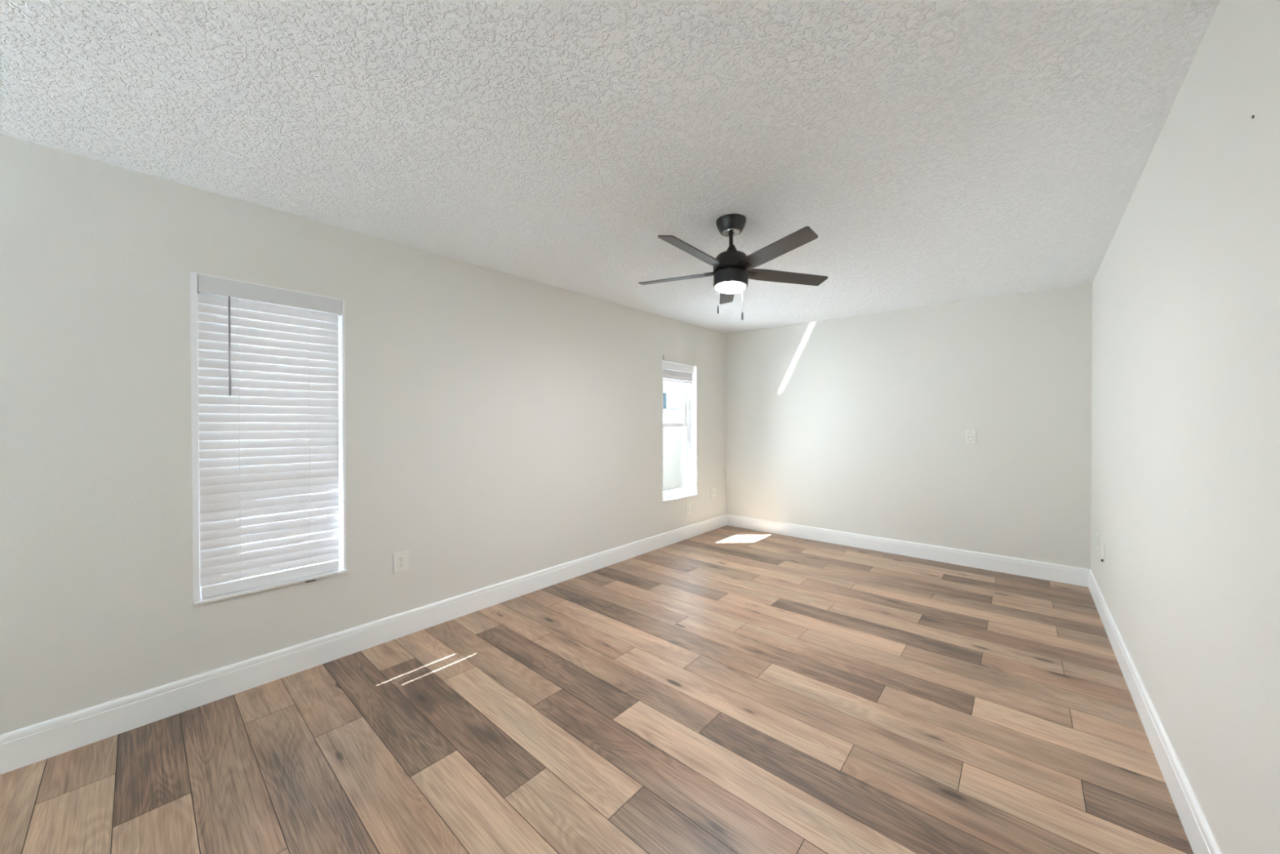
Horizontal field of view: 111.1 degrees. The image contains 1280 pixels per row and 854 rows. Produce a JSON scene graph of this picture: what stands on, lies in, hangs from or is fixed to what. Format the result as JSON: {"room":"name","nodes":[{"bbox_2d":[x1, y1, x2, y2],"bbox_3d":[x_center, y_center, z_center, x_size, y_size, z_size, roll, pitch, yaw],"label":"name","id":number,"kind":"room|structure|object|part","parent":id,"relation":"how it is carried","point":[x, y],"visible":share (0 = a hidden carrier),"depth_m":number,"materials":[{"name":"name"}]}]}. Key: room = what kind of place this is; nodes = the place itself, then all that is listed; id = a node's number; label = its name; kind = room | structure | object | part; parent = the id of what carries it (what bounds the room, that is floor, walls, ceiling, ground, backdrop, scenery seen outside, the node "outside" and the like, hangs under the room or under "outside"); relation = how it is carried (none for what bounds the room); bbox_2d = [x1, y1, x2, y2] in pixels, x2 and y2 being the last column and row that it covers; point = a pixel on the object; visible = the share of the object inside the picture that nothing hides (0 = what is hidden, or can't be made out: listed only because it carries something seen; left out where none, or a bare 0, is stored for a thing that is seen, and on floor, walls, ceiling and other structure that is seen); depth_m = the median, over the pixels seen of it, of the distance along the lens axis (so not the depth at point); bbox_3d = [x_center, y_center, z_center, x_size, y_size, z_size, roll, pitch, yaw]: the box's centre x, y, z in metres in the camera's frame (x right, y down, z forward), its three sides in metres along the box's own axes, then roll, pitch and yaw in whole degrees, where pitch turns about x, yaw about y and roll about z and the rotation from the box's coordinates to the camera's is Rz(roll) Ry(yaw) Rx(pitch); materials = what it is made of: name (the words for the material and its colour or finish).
{"room":"empty bedroom","nodes":[
{"label":"empty bedroom","id":0,"kind":"room"},
{"bbox_2d":[0,133,726,734],"bbox_3d":[-1.577,-0.038,2.670,0.170,2.870,8.286,0,1,41],"label":"wall","id":1,"kind":"structure","parent":0,"point":[500,427],"depth_m":2.18,"materials":[{"name":"paint"}]},
{"bbox_2d":[190,271,347,605],"bbox_3d":[-1.903,0.056,2.282,0.179,1.531,0.608,0,1,41],"label":"window","id":2,"kind":"structure","parent":1,"relation":"in","point":[197,589],"depth_m":2.11,"materials":[{"name":"white plastic"}]},
{"bbox_3d":[-1.948,-0.328,2.322,0.028,0.696,0.514,0,1,41],"label":"sash","id":3,"kind":"part","parent":2,"relation":"part of","materials":[{"name":"white plastic"}]},
{"bbox_2d":[197,274,342,598],"bbox_3d":[-1.864,0.048,2.251,0.074,1.502,0.564,0,1,41],"label":"window blind","id":4,"kind":"object","parent":2,"relation":"attached to","point":[268,374],"visible":0.97,"depth_m":2.22,"materials":[{"name":"white plastic"}]},
{"bbox_3d":[-1.944,0.057,2.131,0.001,1.370,0.002,0,1,41],"label":"ladder cord","id":5,"kind":"part","parent":4,"relation":"part of","materials":[{"name":"white fabric"}]},
{"bbox_3d":[-1.872,0.772,2.259,0.028,0.052,0.546,0,1,41],"label":"rail","id":6,"kind":"part","parent":4,"relation":"part of","materials":[{"name":"white plastic"}]},
{"bbox_3d":[-1.762,0.055,2.340,0.001,1.370,0.002,0,1,41],"label":"ladder cord","id":7,"kind":"part","parent":4,"relation":"part of","materials":[{"name":"white fabric"}]},
{"bbox_3d":[-1.903,0.807,2.288,0.178,0.014,0.608,0,1,41],"label":"sill","id":8,"kind":"part","parent":2,"relation":"part of","materials":[{"name":"white paint"}]},
{"bbox_2d":[0,513,726,774],"bbox_3d":[-1.506,1.206,2.618,0.014,0.142,7.946,0,1,41],"label":"baseboard","id":9,"kind":"structure","parent":1,"relation":"attached to","point":[32,744],"depth_m":2.20,"materials":[{"name":"white paint"}]},
{"bbox_2d":[393,550,408,573],"bbox_3d":[-1.457,0.822,2.677,0.009,0.124,0.084,0,1,41],"label":"wall outlet","id":10,"kind":"object","parent":1,"relation":"attached to","point":[400,559],"visible":1,"depth_m":2.67,"materials":[{"name":"white plastic"}]},
{"bbox_2d":[398,562,404,568],"bbox_3d":[-1.455,0.842,2.675,0.003,0.028,0.033,0,1,41],"label":"socket","id":11,"kind":"object","parent":10,"relation":"attached to","point":[401,565],"depth_m":2.67,"materials":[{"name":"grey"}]},
{"bbox_2d":[398,555,404,561],"bbox_3d":[-1.455,0.802,2.675,0.003,0.028,0.033,0,1,41],"label":"socket","id":12,"kind":"object","parent":10,"relation":"attached to","point":[401,558],"depth_m":2.67,"materials":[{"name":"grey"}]},
{"bbox_2d":[662,360,697,502],"bbox_3d":[0.392,0.044,4.910,0.178,1.497,0.655,0,1,41],"label":"window","id":13,"kind":"structure","parent":1,"relation":"in","point":[689,424],"depth_m":5.12,"materials":[{"name":"white plastic"}]},
{"bbox_3d":[0.368,0.356,4.930,0.025,0.790,0.565,0,1,41],"label":"sash","id":14,"kind":"part","parent":13,"relation":"part of","materials":[{"name":"white plastic"}]},
{"bbox_3d":[0.353,0.037,4.940,0.070,1.483,0.621,0,1,41],"label":"frame","id":15,"kind":"part","parent":13,"relation":"part of","materials":[{"name":"white plastic"}]},
{"bbox_2d":[662,360,693,384],"bbox_3d":[0.409,-0.593,4.857,0.063,0.201,0.570,0,1,41],"label":"window blind","id":16,"kind":"object","parent":13,"relation":"attached to","point":[672,372],"visible":0.84,"depth_m":4.82,"materials":[{"name":"white plastic"}]},
{"bbox_3d":[0.409,-0.503,4.852,0.050,0.020,0.548,0,1,41],"label":"rail","id":17,"kind":"part","parent":16,"relation":"part of","materials":[{"name":"white plastic"}]},
{"bbox_3d":[0.393,0.786,4.916,0.178,0.014,0.655,0,1,41],"label":"sill","id":18,"kind":"part","parent":13,"relation":"part of","materials":[{"name":"white paint"}]},
{"bbox_3d":[0.344,-0.336,4.945,0.028,0.669,0.565,0,1,41],"label":"sash","id":19,"kind":"part","parent":13,"relation":"part of","materials":[{"name":"white plastic"}]},
{"bbox_2d":[710,487,715,497],"bbox_3d":[0.900,0.803,5.369,0.015,0.120,0.115,0,1,41],"label":"wall plate","id":20,"kind":"object","parent":1,"relation":"attached to","point":[713,491],"visible":1,"depth_m":5.36,"materials":[{"name":"white plastic"}]},
{"bbox_2d":[0,524,1193,853],"bbox_3d":[-0.282,1.343,1.550,3.264,0.120,7.946,0,1,41],"label":"floor","id":21,"kind":"structure","parent":0,"point":[726,689],"depth_m":1.80,"materials":[{"name":"brown wood"}]},
{"bbox_2d":[0,0,1219,333],"bbox_3d":[-0.286,-1.259,1.532,3.264,0.414,7.946,0,1,41],"label":"ceiling","id":22,"kind":"structure","parent":0,"point":[934,152],"depth_m":1.65,"materials":[{"name":"white paint"}]},
{"bbox_2d":[638,213,827,319],"bbox_3d":[0.478,-0.869,2.442,1.098,0.577,1.068,0,1,41],"label":"ceiling fan","id":23,"kind":"object","parent":22,"relation":"hanging from","point":[731,273],"visible":1,"depth_m":2.38,"materials":[{"name":"black metal"}]},
{"bbox_3d":[0.210,-0.878,2.606,0.476,0.034,0.097,0,0,26],"label":"blade","id":24,"kind":"part","parent":23,"relation":"part of","materials":[{"name":"black wood"}]},
{"bbox_3d":[0.279,-0.884,2.220,0.097,0.049,0.476,0,1,44],"label":"blade","id":25,"kind":"part","parent":23,"relation":"part of","materials":[{"name":"black wood"}]},
{"bbox_3d":[0.556,-0.861,2.790,0.097,0.039,0.476,0,0,8],"label":"blade","id":26,"kind":"part","parent":23,"relation":"part of","materials":[{"name":"black wood"}]},
{"bbox_2d":[715,281,746,293],"bbox_3d":[0.507,-0.776,2.458,0.168,0.029,0.168,0,1,41],"label":"diffuser","id":27,"kind":"object","parent":23,"relation":"attached to","point":[722,286],"depth_m":2.42,"materials":[{"name":"white glass"}]},
{"bbox_3d":[0.666,-0.871,2.165,0.096,0.036,0.476,0,0,-28],"label":"blade","id":28,"kind":"part","parent":23,"relation":"part of","materials":[{"name":"black wood"}]},
{"bbox_3d":[0.839,-0.857,2.517,0.476,0.048,0.096,0,0,-10],"label":"blade","id":29,"kind":"part","parent":23,"relation":"part of","materials":[{"name":"black wood"}]},
{"bbox_2d":[726,283,1092,570],"bbox_3d":[2.386,-0.057,4.596,3.264,2.870,0.170,0,1,41],"label":"wall","id":30,"kind":"structure","parent":0,"point":[858,424],"depth_m":4.17,"materials":[{"name":"paint"}]},
{"bbox_2d":[726,514,1088,586],"bbox_3d":[2.327,1.188,4.536,3.236,0.142,0.014,0,1,41],"label":"baseboard","id":31,"kind":"structure","parent":30,"relation":"attached to","point":[1071,575],"depth_m":4.17,"materials":[{"name":"white paint"}]},
{"bbox_2d":[964,430,975,443],"bbox_3d":[2.981,0.090,3.958,0.076,0.118,0.010,0,1,41],"label":"light switch","id":32,"kind":"object","parent":30,"relation":"attached to","point":[970,435],"visible":1,"depth_m":3.96,"materials":[{"name":"white plastic"}]},
{"bbox_2d":[1090,0,1279,853],"bbox_3d":[1.009,-0.025,0.411,0.170,2.870,8.286,0,1,41],"label":"wall","id":33,"kind":"structure","parent":0,"point":[1185,386],"depth_m":1.27,"materials":[{"name":"paint"}]},
{"bbox_2d":[1096,531,1099,550],"bbox_3d":[3.250,0.810,3.116,0.009,0.118,0.074,0,1,41],"label":"wall outlet","id":34,"kind":"object","parent":33,"relation":"attached to","point":[1098,534],"visible":1,"depth_m":3.09,"materials":[{"name":"white plastic"}]},
{"bbox_2d":[1101,541,1104,561],"bbox_3d":[3.062,0.824,2.908,0.017,0.125,0.076,0,1,41],"label":"wall plate","id":35,"kind":"object","parent":33,"relation":"attached to","point":[1103,542],"visible":1,"depth_m":2.89,"materials":[{"name":"white plastic"}]},
{"bbox_2d":[1088,568,1222,853],"bbox_3d":[0.941,1.218,0.480,0.014,0.142,7.946,0,1,41],"label":"baseboard","id":36,"kind":"structure","parent":33,"relation":"attached to","point":[1202,840],"depth_m":1.64,"materials":[{"name":"white paint"}]},
{"label":"outside","id":37,"kind":"structure","parent":0,"visible":0},
{"bbox_3d":[-0.744,1.443,7.302,23.000,0.100,34.000,0,1,41],"label":"ground","id":38,"kind":"structure","parent":37,"visible":0},
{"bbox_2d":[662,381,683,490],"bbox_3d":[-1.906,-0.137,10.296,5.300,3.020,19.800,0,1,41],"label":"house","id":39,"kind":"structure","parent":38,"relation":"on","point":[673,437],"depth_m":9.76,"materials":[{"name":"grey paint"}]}
]}

